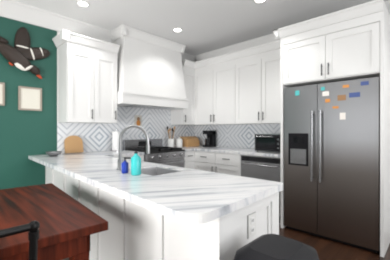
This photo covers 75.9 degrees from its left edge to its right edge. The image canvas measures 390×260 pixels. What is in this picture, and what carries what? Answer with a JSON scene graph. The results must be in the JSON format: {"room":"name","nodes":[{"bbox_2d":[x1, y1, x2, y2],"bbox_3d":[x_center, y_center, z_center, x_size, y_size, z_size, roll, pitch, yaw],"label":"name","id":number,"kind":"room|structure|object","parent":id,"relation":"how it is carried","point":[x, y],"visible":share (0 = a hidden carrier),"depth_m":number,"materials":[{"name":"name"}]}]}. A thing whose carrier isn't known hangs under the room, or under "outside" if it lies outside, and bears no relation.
{"room":"kitchen","nodes":[
{"label":"kitchen","id":0,"kind":"room"},
{"bbox_2d":[0,16,59,189],"bbox_3d":[-2.440,-0.130,2.829,0.100,2.760,7.080,0,0,44],"label":"wall","id":1,"kind":"structure","parent":0,"point":[24,134],"depth_m":3.12,"materials":[{"name":"teal paint"}]},
{"bbox_2d":[0,82,4,105],"bbox_3d":[-2.318,-0.420,2.864,0.020,0.270,0.220,0,0,44],"label":"picture frame","id":2,"kind":"object","parent":1,"relation":"attached to","point":[2,93],"visible":0.97,"depth_m":2.93,"materials":[{"name":"beige wood"}]},
{"bbox_2d":[0,27,49,78],"bbox_3d":[-2.107,-0.960,3.037,0.078,0.608,0.633,0,0,44],"label":"decor","id":3,"kind":"object","parent":1,"relation":"attached to","point":[21,53],"visible":1,"depth_m":3.04,"materials":[{"name":"brown"}]},
{"bbox_2d":[18,86,41,110],"bbox_3d":[-2.061,-0.390,3.130,0.020,0.290,0.250,0,0,44],"label":"picture frame","id":4,"kind":"object","parent":1,"relation":"attached to","point":[29,98],"visible":1,"depth_m":3.12,"materials":[{"name":"beige paper"}]},
{"bbox_2d":[56,32,119,123],"bbox_3d":[-1.484,-0.655,3.491,0.350,1.109,0.682,0,0,44],"label":"upper cabinet","id":5,"kind":"object","parent":1,"relation":"attached to","point":[87,67],"depth_m":3.32,"materials":[{"name":"white wood"}]},
{"bbox_2d":[0,0,194,61],"bbox_3d":[-2.393,-1.420,2.714,0.125,0.180,6.980,0,0,44],"label":"crown molding","id":6,"kind":"structure","parent":1,"relation":"attached to","point":[19,11],"depth_m":3.25,"materials":[{"name":"white wood"}]},
{"bbox_2d":[134,115,141,126],"bbox_3d":[-0.964,-0.145,4.253,0.020,0.210,0.140,0,0,44],"label":"owl","id":7,"kind":"object","parent":1,"relation":"attached to","point":[138,120],"visible":0.92,"depth_m":4.24},
{"bbox_2d":[111,24,188,109],"bbox_3d":[-0.739,-0.943,4.147,0.488,1.133,1.290,0,0,44],"label":"range hood","id":8,"kind":"object","parent":1,"relation":"attached to","point":[150,75],"visible":0.92,"depth_m":3.90,"materials":[{"name":"white wood"}]},
{"bbox_2d":[57,94,302,153],"bbox_3d":[-0.131,-0.115,3.538,2.233,0.870,2.648,0,0,44],"label":"backsplash","id":9,"kind":"structure","parent":1,"relation":"attached to","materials":[{"name":"tile"}]},
{"bbox_2d":[168,60,195,123],"bbox_3d":[-0.213,-0.684,4.775,0.396,1.169,0.325,0,0,44],"label":"upper cabinet","id":10,"kind":"object","parent":1,"relation":"attached to","point":[180,116],"depth_m":4.69,"materials":[{"name":"white wood"}]},
{"bbox_2d":[13,0,387,55],"bbox_3d":[-0.327,-1.560,0.719,5.870,0.100,6.980,0,0,44],"label":"ceiling","id":11,"kind":"structure","parent":0,"point":[205,26],"depth_m":3.30,"materials":[{"name":"paint"}]},
{"bbox_2d":[76,1,89,6],"bbox_3d":[-1.339,-1.508,2.989,0.150,0.004,0.150,0,0,44],"label":"recessed light","id":12,"kind":"object","parent":11,"relation":"in","point":[83,3],"visible":1,"depth_m":2.98,"materials":[{"name":"white"}]},
{"bbox_2d":[173,28,181,31],"bbox_3d":[-0.264,-1.508,3.772,0.150,0.004,0.150,0,0,44],"label":"recessed light","id":13,"kind":"object","parent":11,"relation":"in","point":[177,29],"visible":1,"depth_m":3.77,"materials":[{"name":"white plastic"}]},
{"bbox_2d":[254,0,265,2],"bbox_3d":[0.756,-1.508,2.899,0.150,0.004,0.150,0,0,44],"label":"recessed light","id":14,"kind":"object","parent":11,"relation":"in","point":[258,1],"visible":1,"depth_m":2.93,"materials":[{"name":"white"}]},
{"bbox_2d":[196,52,239,123],"bbox_3d":[0.451,-0.684,4.540,1.021,1.169,0.397,0,0,44],"label":"upper cabinet","id":15,"kind":"object","parent":0,"relation":"attached to","point":[218,77],"depth_m":4.37,"materials":[{"name":"white wood"}]},
{"bbox_2d":[63,223,389,259],"bbox_3d":[-0.327,1.300,0.719,5.870,0.100,6.980,0,0,44],"label":"floor","id":16,"kind":"structure","parent":0,"point":[326,249],"depth_m":2.62,"materials":[{"name":"brown wood"}]},
{"bbox_2d":[0,220,39,259],"bbox_3d":[-0.917,0.802,0.990,0.474,0.896,0.422,0,0,44],"label":"chair","id":17,"kind":"object","parent":16,"relation":"on","point":[32,227],"visible":1,"depth_m":0.96,"materials":[{"name":"black metal"}]},
{"bbox_2d":[0,183,107,259],"bbox_3d":[-1.289,0.870,1.471,1.060,0.759,1.300,0,0,-42],"label":"dining table","id":18,"kind":"object","parent":16,"relation":"on","point":[69,225],"visible":0.98,"depth_m":1.33,"materials":[{"name":"brown wood"}]},
{"bbox_2d":[52,172,71,196],"bbox_3d":[-1.095,0.805,2.740,0.718,0.890,0.589,0,0,44],"label":"base cabinet","id":19,"kind":"object","parent":16,"relation":"on","point":[64,183],"depth_m":2.67,"materials":[{"name":"white wood"}]},
{"bbox_2d":[96,148,143,155],"bbox_3d":[-1.174,0.340,3.602,0.643,0.039,0.622,0,0,44],"label":"countertop","id":20,"kind":"structure","parent":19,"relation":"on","point":[116,153],"depth_m":3.40,"materials":[{"name":"white stone"}]},
{"bbox_2d":[111,129,119,150],"bbox_3d":[-1.198,0.152,3.798,0.150,0.332,0.150,0,0,44],"label":"paper towel","id":21,"kind":"object","parent":20,"relation":"in","point":[115,140],"visible":0.77,"depth_m":3.75,"materials":[{"name":"white paper"}]},
{"bbox_2d":[72,180,123,259],"bbox_3d":[-0.702,0.805,2.318,0.706,0.890,0.543,0,0,44],"label":"base cabinet","id":22,"kind":"object","parent":16,"relation":"on","point":[108,244],"depth_m":1.96,"materials":[{"name":"white wood"}]},
{"bbox_2d":[124,204,139,259],"bbox_3d":[-0.125,0.805,1.735,0.326,0.890,0.580,0,0,44],"label":"base cabinet","id":23,"kind":"object","parent":16,"relation":"on","point":[131,213],"depth_m":1.66,"materials":[{"name":"white wood"}]},
{"bbox_2d":[124,152,144,159],"bbox_3d":[-1.163,0.805,3.567,0.706,0.890,0.657,0,0,44],"label":"base cabinet","id":24,"kind":"object","parent":16,"relation":"on","point":[142,157],"depth_m":3.56,"materials":[{"name":"white wood"}]},
{"bbox_2d":[123,139,184,167],"bbox_3d":[-0.645,0.705,4.056,0.717,1.090,0.756,0,0,44],"label":"range","id":25,"kind":"object","parent":16,"relation":"on","point":[161,154],"visible":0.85,"depth_m":3.99,"materials":[{"name":"silver metal"}]},
{"bbox_2d":[176,148,195,167],"bbox_3d":[-0.303,0.805,4.465,0.696,0.890,0.297,0,0,44],"label":"base cabinet","id":26,"kind":"object","parent":16,"relation":"on","point":[190,157],"depth_m":4.28,"materials":[{"name":"white wood"}]},
{"bbox_2d":[140,192,283,259],"bbox_3d":[0.101,0.805,1.507,0.588,0.890,0.595,0,0,44],"label":"base cabinet","id":27,"kind":"object","parent":16,"relation":"on","point":[160,239],"depth_m":1.31,"materials":[{"name":"white wood"}]},
{"bbox_2d":[28,152,283,227],"bbox_3d":[-0.811,0.340,2.260,3.030,0.039,0.805,0,0,44],"label":"countertop","id":28,"kind":"structure","parent":27,"relation":"on","point":[194,197],"depth_m":1.44,"materials":[{"name":"white stone"}]},
{"bbox_2d":[46,151,61,155],"bbox_3d":[-1.722,0.291,3.053,0.180,0.055,0.180,0,0,44],"label":"bowl","id":29,"kind":"object","parent":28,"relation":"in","point":[53,153],"visible":1,"depth_m":3.00,"materials":[{"name":"grey ceramic"}]},
{"bbox_2d":[64,136,83,152],"bbox_3d":[-1.673,0.195,3.451,0.068,0.238,0.240,0,0,44],"label":"cutting board","id":30,"kind":"object","parent":28,"relation":"on","point":[73,144],"visible":0.89,"depth_m":3.44,"materials":[{"name":"brown wood"}]},
{"bbox_2d":[121,157,130,172],"bbox_3d":[-0.514,0.261,1.858,0.060,0.115,0.060,0,0,44],"label":"soap bottle","id":31,"kind":"object","parent":28,"relation":"in","point":[124,166],"visible":1,"depth_m":1.84,"materials":[{"name":"blue plastic"}]},
{"bbox_2d":[117,125,149,169],"bbox_3d":[-0.509,0.139,2.023,0.232,0.360,0.200,0,0,44],"label":"faucet","id":32,"kind":"object","parent":28,"relation":"in","point":[120,160],"visible":0.94,"depth_m":2.00,"materials":[{"name":"silver metal"}]},
{"bbox_2d":[131,148,141,175],"bbox_3d":[-0.420,0.225,1.782,0.070,0.188,0.072,0,0,44],"label":"soap bottle","id":33,"kind":"object","parent":28,"relation":"in","point":[135,164],"visible":1,"depth_m":1.76,"materials":[{"name":"teal plastic"}]},
{"bbox_2d":[129,168,175,175],"bbox_3d":[-0.318,0.423,1.988,0.374,0.182,0.314,0,0,44],"label":"sink","id":34,"kind":"object","parent":28,"relation":"in","point":[151,171],"depth_m":2.16,"materials":[{"name":"silver metal"}]},
{"bbox_2d":[247,211,255,239],"bbox_3d":[0.299,0.498,1.310,0.010,0.124,0.080,0,0,44],"label":"outlet plate","id":35,"kind":"object","parent":27,"relation":"attached to","point":[251,216],"depth_m":1.30,"materials":[{"name":"grey plastic"}]},
{"bbox_2d":[196,152,263,179],"bbox_3d":[0.549,0.805,4.270,0.957,0.890,0.650,0,0,44],"label":"base cabinet","id":36,"kind":"object","parent":16,"relation":"on","point":[230,162],"depth_m":3.96,"materials":[{"name":"white wood"}]},
{"bbox_2d":[180,144,211,151],"bbox_3d":[-0.100,0.340,4.705,0.632,0.039,0.925,0,0,44],"label":"countertop","id":37,"kind":"structure","parent":36,"relation":"on","point":[187,149],"depth_m":4.57,"materials":[{"name":"white stone"}]},
{"bbox_2d":[167,126,174,146],"bbox_3d":[-0.439,0.124,4.581,0.138,0.388,0.175,0,0,44],"label":"utensil crock","id":38,"kind":"object","parent":37,"relation":"in","point":[170,141],"visible":0.94,"depth_m":4.54,"materials":[{"name":"white ceramic"}]},
{"bbox_2d":[176,137,182,146],"bbox_3d":[-0.294,0.221,4.691,0.118,0.195,0.120,0,0,44],"label":"canister","id":39,"kind":"object","parent":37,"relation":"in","point":[179,141],"visible":1,"depth_m":4.64,"materials":[{"name":"white ceramic"}]},
{"bbox_2d":[180,136,199,146],"bbox_3d":[-0.114,0.224,4.920,0.260,0.188,0.320,0,0,44],"label":"bread box","id":40,"kind":"object","parent":37,"relation":"in","point":[190,141],"visible":0.95,"depth_m":4.81,"materials":[{"name":"brown wood"}]},
{"bbox_2d":[196,148,283,155],"bbox_3d":[0.789,0.340,4.028,1.590,0.039,0.642,0,0,44],"label":"countertop","id":41,"kind":"structure","parent":36,"relation":"on","point":[243,151],"depth_m":3.87,"materials":[{"name":"white stone"}]},
{"bbox_2d":[203,131,215,146],"bbox_3d":[0.271,0.164,4.729,0.140,0.308,0.220,0,0,44],"label":"coffee maker","id":42,"kind":"object","parent":41,"relation":"in","point":[210,140],"visible":0.98,"depth_m":4.69,"materials":[{"name":"black plastic"}]},
{"bbox_2d":[255,134,279,151],"bbox_3d":[1.155,0.189,3.658,0.420,0.260,0.452,0,0,44],"label":"toaster oven","id":43,"kind":"object","parent":41,"relation":"in","point":[267,142],"visible":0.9,"depth_m":3.52,"materials":[{"name":"black metal"}]},
{"bbox_2d":[241,155,279,222],"bbox_3d":[1.106,0.814,3.693,0.640,0.873,0.671,0,0,44],"label":"dishwasher","id":44,"kind":"object","parent":16,"relation":"on","point":[263,168],"visible":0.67,"depth_m":3.47,"materials":[{"name":"grey metal"}]},
{"bbox_2d":[234,234,318,259],"bbox_3d":[0.329,0.857,1.010,0.280,0.784,0.330,0,0,44],"label":"stool","id":45,"kind":"object","parent":16,"relation":"on","point":[270,247],"visible":1,"depth_m":0.98,"materials":[{"name":"black plastic"}]},
{"bbox_2d":[284,77,379,252],"bbox_3d":[1.694,0.360,3.050,0.976,1.780,0.757,0,0,44],"label":"refrigerator","id":46,"kind":"object","parent":16,"relation":"on","point":[331,160],"visible":0.98,"depth_m":2.76,"materials":[{"name":"grey metal"}]},
{"bbox_2d":[240,40,283,123],"bbox_3d":[1.103,-0.684,3.943,1.020,1.169,0.350,0,0,44],"label":"upper cabinet","id":47,"kind":"object","parent":0,"relation":"attached to","point":[261,94],"depth_m":3.79,"materials":[{"name":"white wood"}]},
{"bbox_2d":[195,0,389,61],"bbox_3d":[2.106,-1.420,3.138,5.730,0.180,0.120,0,0,44],"label":"crown molding","id":48,"kind":"structure","parent":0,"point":[268,38],"depth_m":4.36,"materials":[{"name":"white wood"}]},
{"bbox_2d":[280,0,389,87],"bbox_3d":[1.723,-0.919,3.080,1.060,0.699,0.730,0,0,44],"label":"upper cabinet","id":49,"kind":"object","parent":0,"relation":"attached to","point":[353,43],"depth_m":2.74,"materials":[{"name":"white wood"}]}
]}

